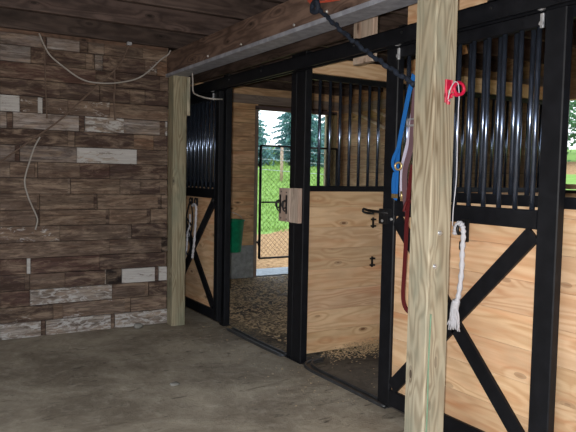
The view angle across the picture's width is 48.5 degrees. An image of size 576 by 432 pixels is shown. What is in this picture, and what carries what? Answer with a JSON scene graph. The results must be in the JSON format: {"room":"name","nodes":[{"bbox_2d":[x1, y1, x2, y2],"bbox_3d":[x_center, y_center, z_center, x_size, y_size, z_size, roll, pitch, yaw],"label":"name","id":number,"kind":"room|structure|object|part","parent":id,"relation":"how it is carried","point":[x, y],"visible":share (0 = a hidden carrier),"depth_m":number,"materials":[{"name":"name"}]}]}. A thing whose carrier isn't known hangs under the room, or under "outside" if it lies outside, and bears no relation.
{"room":"farm building","nodes":[
{"label":"farm building","id":0,"kind":"room"},
{"bbox_2d":[0,31,167,339],"bbox_3d":[-3.599,-0.365,4.706,5.694,2.900,0.082,-1,4,-31],"label":"wall","id":1,"kind":"structure","parent":0,"point":[94,258],"depth_m":5.72,"materials":[{"name":"brown wood"}]},
{"bbox_2d":[24,137,40,229],"bbox_3d":[-2.188,-0.279,5.480,0.134,0.802,0.043,-1,4,-31],"label":"cable","id":2,"kind":"object","parent":1,"relation":"attached to","point":[39,137],"visible":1,"depth_m":5.46,"materials":[{"name":"grey plastic"}]},
{"bbox_2d":[43,36,47,117],"bbox_3d":[-2.083,-1.190,5.493,0.035,0.696,0.012,-1,4,-31],"label":"cable","id":3,"kind":"object","parent":1,"relation":"attached to","point":[43,36],"visible":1,"depth_m":5.49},
{"bbox_2d":[0,45,128,162],"bbox_3d":[-2.091,-0.864,5.475,1.478,1.369,0.032,-1,4,-30],"label":"cable","id":4,"kind":"object","parent":1,"relation":"attached to","point":[106,77],"visible":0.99,"depth_m":5.58,"materials":[{"name":"plastic"}]},
{"bbox_2d":[0,27,166,51],"bbox_3d":[-3.180,-1.540,4.839,4.730,0.045,0.032,-1,4,-31],"label":"trim ledger","id":5,"kind":"structure","parent":1,"relation":"attached to","point":[1,28],"depth_m":5.62,"materials":[{"name":"brown wood"}]},
{"bbox_2d":[113,68,115,119],"bbox_3d":[-1.572,-1.103,5.803,0.028,0.466,0.021,-1,4,-31],"label":"cable","id":6,"kind":"object","parent":1,"relation":"attached to","point":[113,68],"visible":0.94,"depth_m":5.80,"materials":[{"name":"plastic"}]},
{"bbox_2d":[166,0,417,77],"bbox_3d":[0.414,-1.243,3.593,0.166,0.225,5.880,-1,4,-31],"label":"overhead beam","id":7,"kind":"structure","parent":1,"relation":"attached to","point":[290,21],"depth_m":4.39,"materials":[{"name":"wood"}]},
{"bbox_2d":[38,33,170,83],"bbox_3d":[-1.595,-1.360,5.692,1.172,0.386,0.064,-1,4,-31],"label":"cable","id":8,"kind":"object","parent":7,"relation":"hanging from","point":[38,33],"visible":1,"depth_m":5.63,"materials":[{"name":"grey plastic"}]},
{"bbox_2d":[192,73,222,99],"bbox_3d":[-0.742,-1.155,5.691,0.311,0.256,0.120,2,4,18],"label":"cable","id":9,"kind":"object","parent":7,"relation":"hanging from","point":[192,73],"visible":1,"depth_m":5.70,"materials":[{"name":"white plastic"}]},
{"bbox_2d":[307,0,337,3],"bbox_3d":[0.209,-1.289,3.759,0.015,0.118,0.422,-1,4,-31],"label":"twine","id":10,"kind":"object","parent":7,"relation":"attached to","point":[309,1],"visible":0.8,"depth_m":3.74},
{"bbox_2d":[310,0,414,86],"bbox_3d":[0.377,-0.963,3.488,0.054,0.610,0.913,-1,4,-32],"label":"cord","id":11,"kind":"object","parent":7,"relation":"hanging from","point":[315,8],"visible":1,"depth_m":3.48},
{"bbox_2d":[0,275,404,431],"bbox_3d":[-0.048,1.304,3.283,8.450,0.124,10.700,-1,4,-31],"label":"floor","id":12,"kind":"structure","parent":0,"point":[112,379],"depth_m":4.46,"materials":[{"name":"concrete"}]},
{"bbox_2d":[134,323,142,328],"bbox_3d":[-1.400,1.028,5.990,0.092,0.056,0.062,-1,4,-31],"label":"stone","id":13,"kind":"object","parent":12,"relation":"on","point":[136,325],"visible":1,"depth_m":5.97,"materials":[{"name":"grey stone"}]},
{"bbox_2d":[170,381,179,385],"bbox_3d":[-0.777,1.157,4.409,0.063,0.024,0.063,2,4,10],"label":"stone","id":14,"kind":"object","parent":12,"relation":"on","point":[175,383],"visible":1,"depth_m":4.39,"materials":[{"name":"grey stone"}]},
{"bbox_2d":[167,75,189,325],"bbox_3d":[-1.046,-0.134,6.118,0.170,2.360,0.140,-1,4,-31],"label":"timber post","id":15,"kind":"object","parent":12,"relation":"on","point":[179,86],"visible":1,"depth_m":6.05,"materials":[{"name":"beige wood"}]},
{"bbox_2d":[165,90,223,322],"bbox_3d":[-1.218,-0.174,7.178,0.045,2.300,2.385,-1,4,-31],"label":"panel","id":16,"kind":"object","parent":12,"relation":"on","point":[222,90],"visible":0.09,"depth_m":6.63,"materials":[{"name":"black paint"}]},
{"bbox_3d":[-1.221,0.287,7.211,0.030,1.274,2.245,-1,4,-31],"label":"wood panel","id":17,"kind":"part","parent":16,"relation":"part of","materials":[{"name":"brown wood"}]},
{"bbox_3d":[-1.217,-0.371,7.164,0.040,0.055,2.225,-1,4,-31],"label":"rail","id":18,"kind":"part","parent":16,"relation":"part of","materials":[{"name":"black metal"}]},
{"bbox_2d":[219,74,232,325],"bbox_3d":[-0.588,-0.140,6.112,0.080,2.390,0.100,-1,4,-31],"label":"post","id":19,"kind":"object","parent":12,"relation":"on","point":[227,146],"visible":0.91,"depth_m":6.09,"materials":[{"name":"black metal"}]},
{"bbox_2d":[226,327,285,356],"bbox_3d":[-0.292,1.085,5.569,0.090,0.024,0.992,-1,4,-31],"label":"rail","id":20,"kind":"object","parent":12,"relation":"on","point":[263,345],"visible":1,"depth_m":5.50,"materials":[{"name":"black metal"}]},
{"bbox_2d":[229,276,287,343],"bbox_3d":[0.303,0.979,7.503,2.633,0.023,3.442,-1,4,-31],"label":"wood shavings","id":21,"kind":"object","parent":12,"relation":"on","point":[269,277],"visible":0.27,"depth_m":7.27},
{"bbox_2d":[183,326,367,405],"bbox_3d":[-0.544,1.121,4.998,0.937,0.011,2.576,-1,4,-31],"label":"wood shavings","id":22,"kind":"object","parent":12,"relation":"on","point":[203,326],"visible":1,"depth_m":4.69},
{"bbox_2d":[284,51,312,363],"bbox_3d":[0.085,-0.057,4.992,0.080,2.390,0.240,-1,4,-31],"label":"post","id":23,"kind":"object","parent":12,"relation":"on","point":[301,90],"visible":0.74,"depth_m":4.95,"materials":[{"name":"black metal"}]},
{"bbox_2d":[168,23,353,90],"bbox_3d":[-0.660,-1.462,6.158,0.035,0.220,4.400,-1,4,-31],"label":"header board","id":24,"kind":"object","parent":23,"relation":"on","point":[332,36],"visible":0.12,"depth_m":5.17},
{"bbox_2d":[353,16,377,65],"bbox_3d":[0.502,-1.159,4.155,0.039,0.330,0.210,-1,4,-31],"label":"block","id":25,"kind":"object","parent":24,"relation":"attached to","point":[367,27],"visible":0.31,"depth_m":4.13,"materials":[{"name":"beige wood"}]},
{"bbox_2d":[168,0,575,100],"bbox_3d":[0.087,-1.140,4.760,0.120,0.119,7.000,-1,4,-31],"label":"door track","id":26,"kind":"object","parent":25,"relation":"attached to","point":[490,12],"visible":0.74,"depth_m":3.92,"materials":[{"name":"black metal"}]},
{"bbox_2d":[185,91,223,321],"bbox_3d":[-0.968,-0.137,6.562,0.080,2.213,1.240,-1,4,-31],"label":"door","id":27,"kind":"structure","parent":26,"relation":"hanging from","point":[203,272],"depth_m":6.30,"materials":[{"name":"black paint"}]},
{"bbox_2d":[185,214,190,258],"bbox_3d":[-1.049,0.247,6.617,0.027,0.544,0.188,-1,4,-31],"label":"lead rope","id":28,"kind":"object","parent":27,"relation":"hanging from","point":[189,214],"visible":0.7,"depth_m":6.58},
{"bbox_3d":[-0.970,0.917,6.628,0.050,0.100,1.040,-1,4,-31],"label":"rail","id":29,"kind":"part","parent":27,"relation":"part of","materials":[{"name":"black metal"}]},
{"bbox_3d":[-0.953,0.334,6.595,0.022,1.089,1.060,-1,4,-31],"label":"wood panel","id":30,"kind":"part","parent":27,"relation":"part of","materials":[{"name":"brown wood"}]},
{"bbox_3d":[-0.948,-0.245,6.554,0.050,0.090,1.040,-1,4,-31],"label":"rail","id":31,"kind":"part","parent":27,"relation":"part of","materials":[{"name":"black metal"}]},
{"bbox_3d":[-0.930,-1.174,6.496,0.050,0.061,1.040,-1,4,-31],"label":"rail","id":32,"kind":"part","parent":27,"relation":"part of","materials":[{"name":"metal"}]},
{"bbox_3d":[-0.993,-0.153,6.558,0.028,0.083,0.066,-1,4,-31],"label":"iron hook","id":33,"kind":"object","parent":27,"relation":"attached to","visible":0},
{"bbox_2d":[186,201,192,254],"bbox_3d":[-1.017,0.128,6.573,0.027,0.563,0.188,-1,4,-31],"label":"halter","id":34,"kind":"object","parent":33,"relation":"hanging from","point":[187,219],"visible":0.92,"depth_m":6.55,"materials":[{"name":"fabric"}]},
{"bbox_2d":[408,0,486,24],"bbox_3d":[1.501,-1.167,2.557,0.040,0.275,2.980,-1,4,-31],"label":"header board","id":35,"kind":"object","parent":26,"relation":"attached to","point":[462,4],"visible":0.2,"depth_m":3.48,"materials":[{"name":"brown wood"}]},
{"bbox_2d":[275,188,301,222],"bbox_3d":[-0.005,-0.085,4.994,0.090,0.267,0.290,-1,4,-31],"label":"block","id":36,"kind":"object","parent":23,"relation":"attached to","point":[290,199],"visible":1,"depth_m":4.97,"materials":[{"name":"brown wood"}]},
{"bbox_3d":[0.063,1.131,5.066,0.080,0.008,0.240,-1,4,-31],"label":"foot plate","id":37,"kind":"part","parent":23,"relation":"part of","materials":[{"name":"black paint"}]},
{"bbox_2d":[304,357,390,408],"bbox_3d":[0.366,1.163,4.529,0.233,0.024,1.129,0,4,-21],"label":"rail","id":38,"kind":"object","parent":12,"relation":"on","point":[309,365],"visible":0.98,"depth_m":4.46,"materials":[{"name":"black metal"}]},
{"bbox_2d":[321,336,378,362],"bbox_3d":[1.334,1.061,5.600,2.375,0.127,0.394,-1,4,-31],"label":"wood shavings","id":39,"kind":"object","parent":12,"relation":"on","point":[374,346],"visible":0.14,"depth_m":5.27},
{"bbox_2d":[307,60,542,353],"bbox_3d":[1.401,-0.095,5.797,3.015,2.354,0.060,-1,4,-31],"label":"wall","id":40,"kind":"structure","parent":12,"relation":"on","point":[345,242],"depth_m":5.27,"materials":[{"name":"brown wood"}]},
{"bbox_3d":[1.387,0.421,5.835,3.015,1.319,0.035,-1,4,-31],"label":"wood panel","id":41,"kind":"part","parent":40,"relation":"part of","materials":[{"name":"brown wood"}]},
{"bbox_3d":[1.401,-0.240,5.792,3.015,0.045,0.050,-1,4,-31],"label":"rail","id":42,"kind":"part","parent":40,"relation":"part of","materials":[{"name":"black metal"}]},
{"bbox_3d":[1.418,-1.111,5.737,3.015,0.040,0.050,-1,4,-31],"label":"rail","id":43,"kind":"part","parent":40,"relation":"part of","materials":[{"name":"black paint"}]},
{"bbox_2d":[411,45,467,71],"bbox_3d":[1.322,-1.390,5.601,0.660,0.305,0.040,-1,4,-31],"label":"knee brace","id":44,"kind":"object","parent":40,"relation":"attached to","point":[464,47],"visible":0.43,"depth_m":5.47,"materials":[{"name":"brown wood"}]},
{"bbox_2d":[404,0,457,431],"bbox_3d":[0.699,0.087,3.129,0.142,2.360,0.152,-1,4,-31],"label":"timber post","id":45,"kind":"object","parent":12,"relation":"on","point":[436,36],"visible":1,"depth_m":3.08,"materials":[{"name":"wood"}]},
{"bbox_2d":[426,314,431,431],"bbox_3d":[0.676,0.811,3.088,0.016,0.680,0.008,-1,4,-31],"label":"string","id":46,"kind":"object","parent":45,"relation":"hanging from","point":[430,314],"visible":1,"depth_m":3.08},
{"bbox_2d":[444,79,465,104],"bbox_3d":[0.797,-0.587,3.046,0.118,0.116,0.029,-1,4,-31],"label":"insulator","id":47,"kind":"object","parent":45,"relation":"attached to","point":[448,83],"visible":1,"depth_m":3.03,"materials":[{"name":"red plastic"}]},
{"bbox_2d":[448,81,459,225],"bbox_3d":[0.793,-0.293,3.066,0.035,0.691,0.111,4,5,37],"label":"string","id":48,"kind":"object","parent":47,"relation":"hanging from","point":[455,81],"visible":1,"depth_m":3.08,"materials":[{"name":"white fabric"}]},
{"bbox_3d":[0.742,-0.736,3.328,0.286,0.030,0.241,-1,4,-31],"label":"wire","id":49,"kind":"object","parent":45,"relation":"attached to","visible":0},
{"bbox_2d":[391,73,414,199],"bbox_3d":[0.638,-0.425,3.519,0.053,0.686,0.207,-1,4,-31],"label":"halter","id":50,"kind":"object","parent":49,"relation":"hanging from","point":[396,156],"visible":0.78,"depth_m":3.56,"materials":[{"name":"blue fabric"}]},
{"bbox_2d":[402,87,414,210],"bbox_3d":[0.652,-0.363,3.441,0.017,0.687,0.102,-1,4,-31],"label":"strap","id":51,"kind":"object","parent":49,"relation":"hanging from","point":[410,146],"visible":0.76,"depth_m":3.44,"materials":[{"name":"fabric"}]},
{"bbox_2d":[401,164,411,312],"bbox_3d":[0.643,0.126,3.421,0.020,0.801,0.101,-1,4,-31],"label":"leather strap","id":52,"kind":"object","parent":51,"relation":"hanging from","point":[406,206],"visible":0.83,"depth_m":3.44,"materials":[{"name":"red leather"}]},
{"bbox_2d":[400,4,575,431],"bbox_3d":[1.319,0.140,2.954,0.045,2.300,2.680,-1,4,-31],"label":"partition","id":53,"kind":"object","parent":12,"relation":"on","point":[565,395],"visible":0.16,"depth_m":3.11,"materials":[{"name":"black paint"}]},
{"bbox_3d":[1.317,0.601,2.987,0.030,1.274,2.540,-1,4,-31],"label":"wood panel","id":54,"kind":"part","parent":53,"relation":"part of","materials":[{"name":"brown wood"}]},
{"bbox_3d":[1.321,-0.057,2.940,0.040,0.055,2.520,-1,4,-31],"label":"rail","id":55,"kind":"part","parent":53,"relation":"part of","materials":[{"name":"black metal"}]},
{"bbox_3d":[1.337,-0.933,2.885,0.040,0.060,2.520,-1,4,-31],"label":"rail","id":56,"kind":"part","parent":53,"relation":"part of","materials":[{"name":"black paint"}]},
{"bbox_2d":[167,82,342,278],"bbox_3d":[-2.739,-0.534,7.666,8.400,2.900,0.100,-1,4,-31],"label":"wall","id":57,"kind":"structure","parent":0,"point":[244,99],"depth_m":8.95,"materials":[{"name":"brown wood"}]},
{"bbox_3d":[-0.474,-1.622,8.911,3.000,0.120,0.040,-1,4,-31],"label":"wall plate","id":58,"kind":"part","parent":57,"relation":"part of","materials":[{"name":"brown wood"}]},
{"bbox_2d":[253,108,258,276],"bbox_3d":[-0.475,-0.324,9.065,0.045,2.390,0.100,-1,4,-31],"label":"trim","id":59,"kind":"structure","parent":57,"relation":"attached to","point":[255,191],"depth_m":9.02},
{"bbox_2d":[256,267,287,276],"bbox_3d":[-0.088,0.883,9.727,1.340,0.112,0.600,-1,4,-31],"label":"sill","id":60,"kind":"structure","parent":57,"relation":"attached to","point":[280,270],"depth_m":9.58,"materials":[{"name":"grey concrete"}]},
{"bbox_2d":[255,106,336,114],"bbox_3d":[0.120,-1.532,9.339,1.385,0.050,0.110,-1,4,-31],"label":"trim","id":61,"kind":"structure","parent":57,"relation":"attached to","point":[263,108],"depth_m":9.16,"materials":[{"name":"brown wood"}]},
{"bbox_2d":[256,145,337,258],"bbox_3d":[0.152,-0.205,9.356,1.351,1.617,0.073,-1,4,-31],"label":"gate","id":62,"kind":"object","parent":57,"relation":"attached to","point":[260,163],"visible":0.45,"depth_m":9.08,"materials":[{"name":"black metal"}]},
{"bbox_2d":[323,114,336,185],"bbox_3d":[0.628,-0.345,9.738,0.140,2.390,0.120,-1,4,-31],"label":"trim","id":63,"kind":"structure","parent":57,"relation":"attached to","point":[334,117],"depth_m":9.66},
{"bbox_2d":[0,0,575,96],"bbox_3d":[0.001,-1.522,3.161,8.500,0.280,10.796,-1,4,-31],"label":"ceiling","id":64,"kind":"structure","parent":0,"point":[172,25],"depth_m":5.38,"materials":[{"name":"brown wood"}]},
{"bbox_2d":[340,47,575,196],"bbox_3d":[3.502,-0.264,5.258,0.100,2.900,10.630,-1,4,-31],"label":"wall","id":65,"kind":"structure","parent":0,"point":[526,65],"depth_m":8.83,"materials":[{"name":"brown wood"}]},
{"bbox_2d":[352,112,384,128],"bbox_3d":[1.140,-1.379,9.115,0.030,0.323,0.772,-1,4,-31],"label":"wall strip","id":66,"kind":"object","parent":65,"relation":"attached to","point":[356,113],"visible":0.57,"depth_m":9.04,"materials":[{"name":"brown wood"}]},
{"bbox_2d":[372,109,385,116],"bbox_3d":[1.252,-1.455,8.926,0.030,0.163,0.343,-1,4,-31],"label":"wall strip","id":67,"kind":"object","parent":65,"relation":"attached to","point":[374,110],"visible":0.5,"depth_m":8.85,"materials":[{"name":"brown wood"}]},
{"bbox_3d":[1.743,-1.488,8.096,0.040,0.120,3.650,-1,4,-31],"label":"wall plate","id":68,"kind":"part","parent":65,"relation":"part of","materials":[{"name":"brown wood"}]},
{"bbox_2d":[566,94,575,188],"bbox_3d":[3.148,-0.699,5.854,0.100,0.940,1.570,-1,4,-31],"label":"window","id":69,"kind":"structure","parent":65,"relation":"in","point":[572,96],"depth_m":6.33,"materials":[{"name":"brown wood"}]},
{"bbox_2d":[362,6,572,431],"bbox_3d":[0.862,0.090,3.503,0.093,2.213,1.393,-1,4,-31],"label":"door","id":70,"kind":"structure","parent":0,"point":[501,364],"depth_m":3.20,"materials":[{"name":"black paint"}]},
{"bbox_3d":[0.588,0.004,3.936,0.018,0.090,0.070,-1,4,-31],"label":"latch plate","id":71,"kind":"part","parent":70,"relation":"part of","materials":[{"name":"black metal"}]},
{"bbox_3d":[0.900,1.149,3.514,0.050,0.100,1.016,-1,4,-31],"label":"rail","id":72,"kind":"part","parent":70,"relation":"part of","materials":[{"name":"black metal"}]},
{"bbox_2d":[456,219,468,249],"bbox_3d":[0.908,0.099,3.355,0.069,0.164,0.056,-1,4,-31],"label":"iron hook","id":73,"kind":"object","parent":70,"relation":"attached to","point":[465,221],"visible":0.62,"depth_m":3.35,"materials":[{"name":"black metal"}]},
{"bbox_2d":[447,221,465,331],"bbox_3d":[0.890,0.315,3.363,0.053,0.584,0.107,-1,4,-31],"label":"lead rope","id":74,"kind":"object","parent":73,"relation":"hanging from","point":[454,320],"visible":0.98,"depth_m":3.34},
{"bbox_3d":[0.918,0.565,3.481,0.022,1.089,1.036,-1,4,-31],"label":"wood panel","id":75,"kind":"part","parent":70,"relation":"part of","materials":[{"name":"brown wood"}]},
{"bbox_3d":[0.923,-0.013,3.441,0.050,0.090,1.016,-1,4,-31],"label":"rail","id":76,"kind":"part","parent":70,"relation":"part of","materials":[{"name":"black metal"}]},
{"bbox_3d":[0.940,-0.942,3.382,0.050,0.061,1.016,-1,4,-31],"label":"rail","id":77,"kind":"part","parent":70,"relation":"part of","materials":[{"name":"black metal"}]},
{"bbox_3d":[-0.926,-0.144,6.447,0.028,0.083,0.066,-1,4,-31],"label":"iron hook","id":78,"kind":"object","parent":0,"visible":0},
{"bbox_2d":[191,203,196,257],"bbox_3d":[-0.944,0.150,6.448,0.033,0.562,0.124,-1,4,-31],"label":"lead rope","id":79,"kind":"object","parent":78,"relation":"hanging from","point":[193,204],"visible":1,"depth_m":6.42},
{"bbox_3d":[-0.820,-0.049,8.818,0.036,0.036,0.064,-1,4,-31],"label":"hook","id":80,"kind":"object","parent":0,"visible":0},
{"bbox_2d":[230,212,244,252],"bbox_3d":[-0.754,0.217,8.716,0.330,0.544,0.330,-1,4,-31],"label":"bucket","id":81,"kind":"object","parent":80,"relation":"hanging from","point":[237,225],"visible":0.61,"depth_m":8.61,"materials":[{"name":"green plastic"}]},
{"label":"outside","id":82,"kind":"structure","parent":0,"visible":0},
{"bbox_2d":[257,147,575,256],"bbox_3d":[-3.394,-3.424,44.464,130.000,4.620,130.000,-1,4,-31],"label":"ground","id":83,"kind":"structure","parent":82,"point":[571,166],"depth_m":21.35,"materials":[{"name":"grass"},{"name":"dirt"}]},
{"bbox_2d":[258,110,278,166],"bbox_3d":[-2.389,-5.590,39.659,3.875,5.312,4.008,-1,4,-31],"label":"spruce tree","id":84,"kind":"object","parent":83,"relation":"on","point":[262,140],"visible":0.12,"depth_m":39.24,"materials":[{"name":"green plant"}]},
{"bbox_2d":[280,147,283,181],"bbox_3d":[-0.305,-2.447,30.908,0.164,1.750,0.164,-1,4,-31],"label":"fence post","id":85,"kind":"object","parent":83,"relation":"on","point":[281,150],"visible":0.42,"depth_m":30.85,"materials":[{"name":"brown wood"}]},
{"bbox_2d":[257,148,323,231],"bbox_3d":[-0.295,-2.918,38.792,13.886,4.040,44.755,2,4,10],"label":"grass","id":86,"kind":"structure","parent":83,"relation":"on","point":[271,161],"depth_m":29.66,"materials":[{"name":"green plant"}]},
{"bbox_2d":[270,112,324,166],"bbox_3d":[0.861,-6.717,41.696,4.665,7.639,4.714,-1,4,-26],"label":"spruce tree","id":87,"kind":"object","parent":83,"relation":"on","point":[286,117],"visible":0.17,"depth_m":41.08,"materials":[{"name":"green plant"}]},
{"bbox_2d":[315,116,324,155],"bbox_3d":[3.300,-7.231,44.916,4.469,7.891,4.463,0,4,-12],"label":"spruce tree","id":88,"kind":"object","parent":83,"relation":"on","point":[323,118],"visible":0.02,"depth_m":44.80,"materials":[{"name":"green plant"}]},
{"bbox_2d":[567,100,575,161],"bbox_3d":[16.351,-7.536,39.272,6.299,8.799,6.171,2,4,16],"label":"leafy tree","id":89,"kind":"object","parent":83,"relation":"on","point":[573,134],"visible":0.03,"depth_m":38.33,"materials":[{"name":"green plant"}]},
{"bbox_2d":[569,100,575,129],"bbox_3d":[23.648,-9.796,48.224,7.114,10.119,7.112,2,4,15],"label":"leafy tree","id":90,"kind":"object","parent":83,"relation":"on","point":[573,112],"visible":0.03,"depth_m":48.38,"materials":[{"name":"green plant"}]},
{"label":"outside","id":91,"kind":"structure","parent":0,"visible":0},
{"bbox_2d":[256,255,287,268],"bbox_3d":[0.505,0.864,11.344,6.500,0.170,1.600,-1,4,-31],"label":"apron","id":92,"kind":"object","parent":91,"point":[276,262],"depth_m":10.87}
]}

